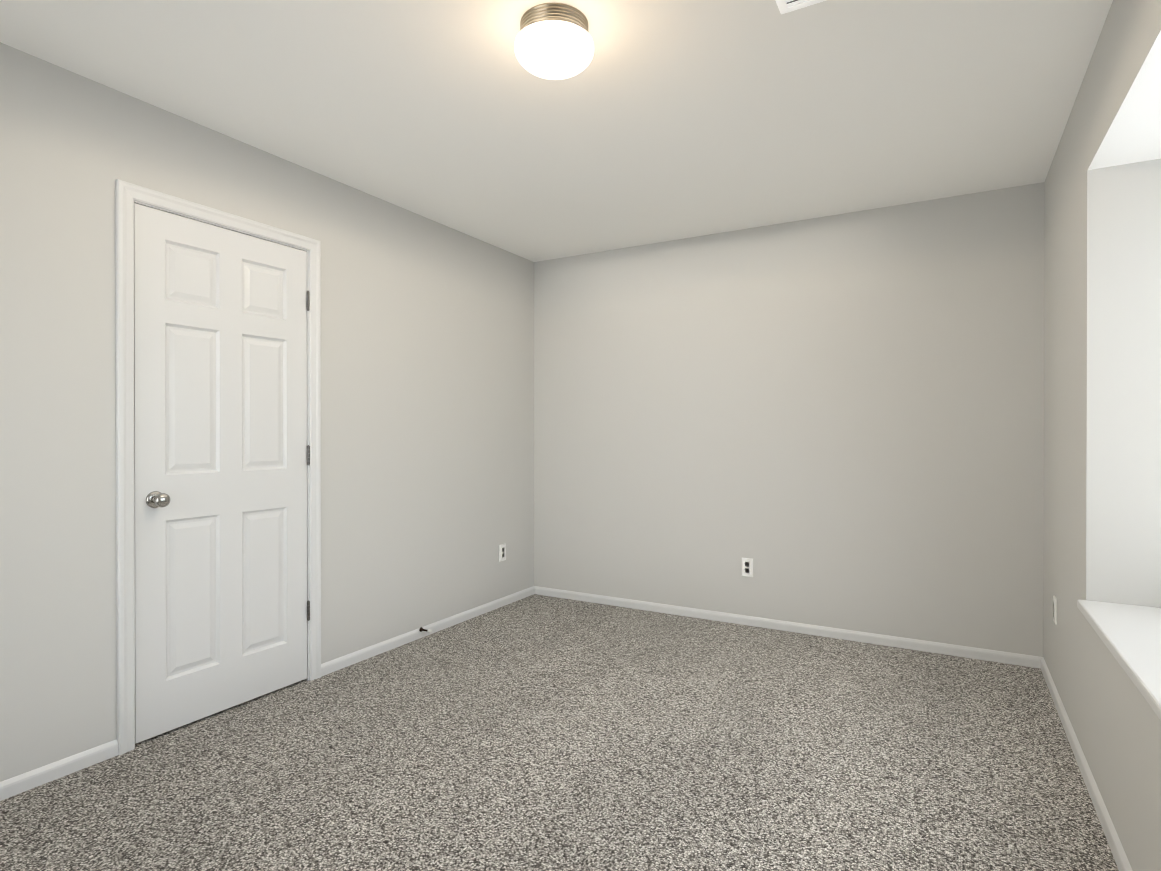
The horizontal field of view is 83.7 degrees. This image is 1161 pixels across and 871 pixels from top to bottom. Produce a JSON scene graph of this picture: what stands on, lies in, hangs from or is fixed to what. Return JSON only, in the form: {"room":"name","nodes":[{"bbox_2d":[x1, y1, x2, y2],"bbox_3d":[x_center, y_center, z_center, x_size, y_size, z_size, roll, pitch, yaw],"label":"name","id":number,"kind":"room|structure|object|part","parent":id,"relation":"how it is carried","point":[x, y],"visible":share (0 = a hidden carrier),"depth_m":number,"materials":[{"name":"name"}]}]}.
{"room":"empty bedroom","nodes":[
{"label":"empty bedroom","id":0,"kind":"room"},
{"bbox_2d":[0,42,533,781],"bbox_3d":[-1.537,-0.049,2.796,0.120,2.440,4.620,0,0,30],"label":"wall","id":1,"kind":"structure","parent":0,"point":[426,418],"depth_m":2.83,"materials":[{"name":"grey paint"}]},
{"bbox_2d":[0,739,117,800],"bbox_3d":[-2.162,1.147,1.570,0.012,0.056,1.865,0,0,30],"label":"baseboard","id":2,"kind":"structure","parent":1,"relation":"attached to","point":[23,782],"depth_m":2.21,"materials":[{"name":"white paint"}]},
{"bbox_2d":[115,179,320,754],"bbox_3d":[-1.532,0.116,2.787,0.138,2.110,0.880,0,0,30],"label":"door frame","id":3,"kind":"structure","parent":1,"relation":"attached to","point":[127,194],"depth_m":2.42,"materials":[{"name":"white paint"}]},
{"bbox_2d":[134,203,309,743],"bbox_3d":[-1.496,0.143,2.772,0.050,2.033,0.758,0,0,30],"label":"door","id":4,"kind":"structure","parent":1,"relation":"in","point":[220,386],"depth_m":2.71,"materials":[{"name":"white paint"}]},
{"bbox_2d":[146,491,169,507],"bbox_3d":[-1.633,0.247,2.471,0.099,0.066,0.107,0,0,30],"label":"door knob","id":5,"kind":"object","parent":4,"relation":"attached to","point":[155,499],"depth_m":2.47,"materials":[{"name":"silver metal"}]},
{"bbox_3d":[-1.310,0.097,3.094,0.046,1.572,0.012,0,0,30],"label":"door hinges","id":6,"kind":"part","parent":4,"relation":"part of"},
{"bbox_2d":[321,586,534,676],"bbox_3d":[-0.801,1.139,3.960,0.012,0.056,1.875,0,0,30],"label":"baseboard","id":7,"kind":"structure","parent":1,"relation":"attached to","point":[334,665],"depth_m":3.70,"materials":[{"name":"white paint"}]},
{"bbox_2d":[419,627,431,632],"bbox_3d":[-0.886,1.118,3.717,0.078,0.026,0.026,0,0,30],"label":"door stop","id":8,"kind":"object","parent":7,"relation":"attached to","point":[421,629],"visible":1,"depth_m":3.71,"materials":[{"name":"brown metal"}]},
{"bbox_2d":[499,543,505,561],"bbox_3d":[-0.531,0.801,4.435,0.008,0.114,0.070,0,0,30],"label":"electrical outlet","id":9,"kind":"object","parent":1,"relation":"attached to","point":[502,552],"visible":1,"depth_m":4.43,"materials":[{"name":"white plastic"}]},
{"bbox_2d":[0,0,1112,261],"bbox_3d":[0.014,-1.316,1.908,3.690,0.100,4.860,0,0,30],"label":"ceiling","id":10,"kind":"structure","parent":0,"point":[660,120],"depth_m":2.43,"materials":[{"name":"white paint"}]},
{"bbox_2d":[514,3,593,79],"bbox_3d":[-0.081,-1.196,1.999,0.246,0.142,0.246,0,0,30],"label":"ceiling light","id":11,"kind":"object","parent":10,"relation":"attached to","point":[553,41],"visible":1,"depth_m":1.92,"materials":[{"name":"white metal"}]},
{"bbox_2d":[776,0,825,13],"bbox_3d":[0.706,-1.262,1.765,0.360,0.008,0.210,0,0,30],"label":"ceiling vent","id":12,"kind":"object","parent":10,"relation":"in","point":[785,6],"visible":1,"depth_m":1.90,"materials":[{"name":"white metal"}]},
{"bbox_2d":[0,594,1118,870],"bbox_3d":[0.014,1.224,1.917,3.690,0.100,4.860,0,0,30],"label":"floor","id":13,"kind":"structure","parent":0,"point":[534,732],"depth_m":2.28,"materials":[{"name":"carpet"}]},
{"bbox_2d":[534,182,1043,656],"bbox_3d":[1.187,-0.053,3.972,3.690,2.440,0.120,0,0,30],"label":"wall","id":14,"kind":"structure","parent":0,"point":[834,421],"depth_m":3.80,"materials":[{"name":"grey paint"}]},
{"bbox_2d":[742,558,752,576],"bbox_3d":[1.027,0.812,3.992,0.070,0.114,0.008,0,0,30],"label":"electrical outlet","id":15,"kind":"object","parent":14,"relation":"attached to","point":[747,567],"visible":1,"depth_m":3.99,"materials":[{"name":"white plastic"}]},
{"bbox_2d":[534,586,1042,668],"bbox_3d":[0.989,1.139,4.012,3.070,0.056,0.012,0,0,30],"label":"baseboard","id":16,"kind":"structure","parent":14,"relation":"attached to","point":[955,650],"depth_m":3.80,"materials":[{"name":"white paint"}]},
{"bbox_2d":[1043,0,1160,870],"bbox_3d":[1.400,-0.043,1.123,0.500,2.440,4.620,0,0,30],"label":"wall","id":17,"kind":"structure","parent":0,"point":[1102,362],"depth_m":2.19,"materials":[{"name":"grey paint"}]},
{"bbox_2d":[1053,595,1056,624],"bbox_3d":[2.110,0.776,2.885,0.008,0.114,0.070,0,0,30],"label":"electrical outlet","id":18,"kind":"object","parent":17,"relation":"attached to","point":[1055,609],"visible":1,"depth_m":2.87,"materials":[{"name":"white plastic"}]},
{"bbox_2d":[1041,658,1132,870],"bbox_3d":[1.177,1.148,1.254,0.012,0.056,4.620,0,0,30],"label":"baseboard","id":19,"kind":"structure","parent":17,"relation":"attached to","point":[1116,847],"depth_m":2.12,"materials":[{"name":"white paint"}]},
{"bbox_2d":[1077,600,1160,719],"bbox_3d":[1.362,0.587,1.175,0.436,0.030,2.229,0,0,30],"label":"window sill","id":20,"kind":"structure","parent":17,"relation":"attached to","point":[1129,636],"depth_m":1.83,"materials":[{"name":"white paint"}]}
]}

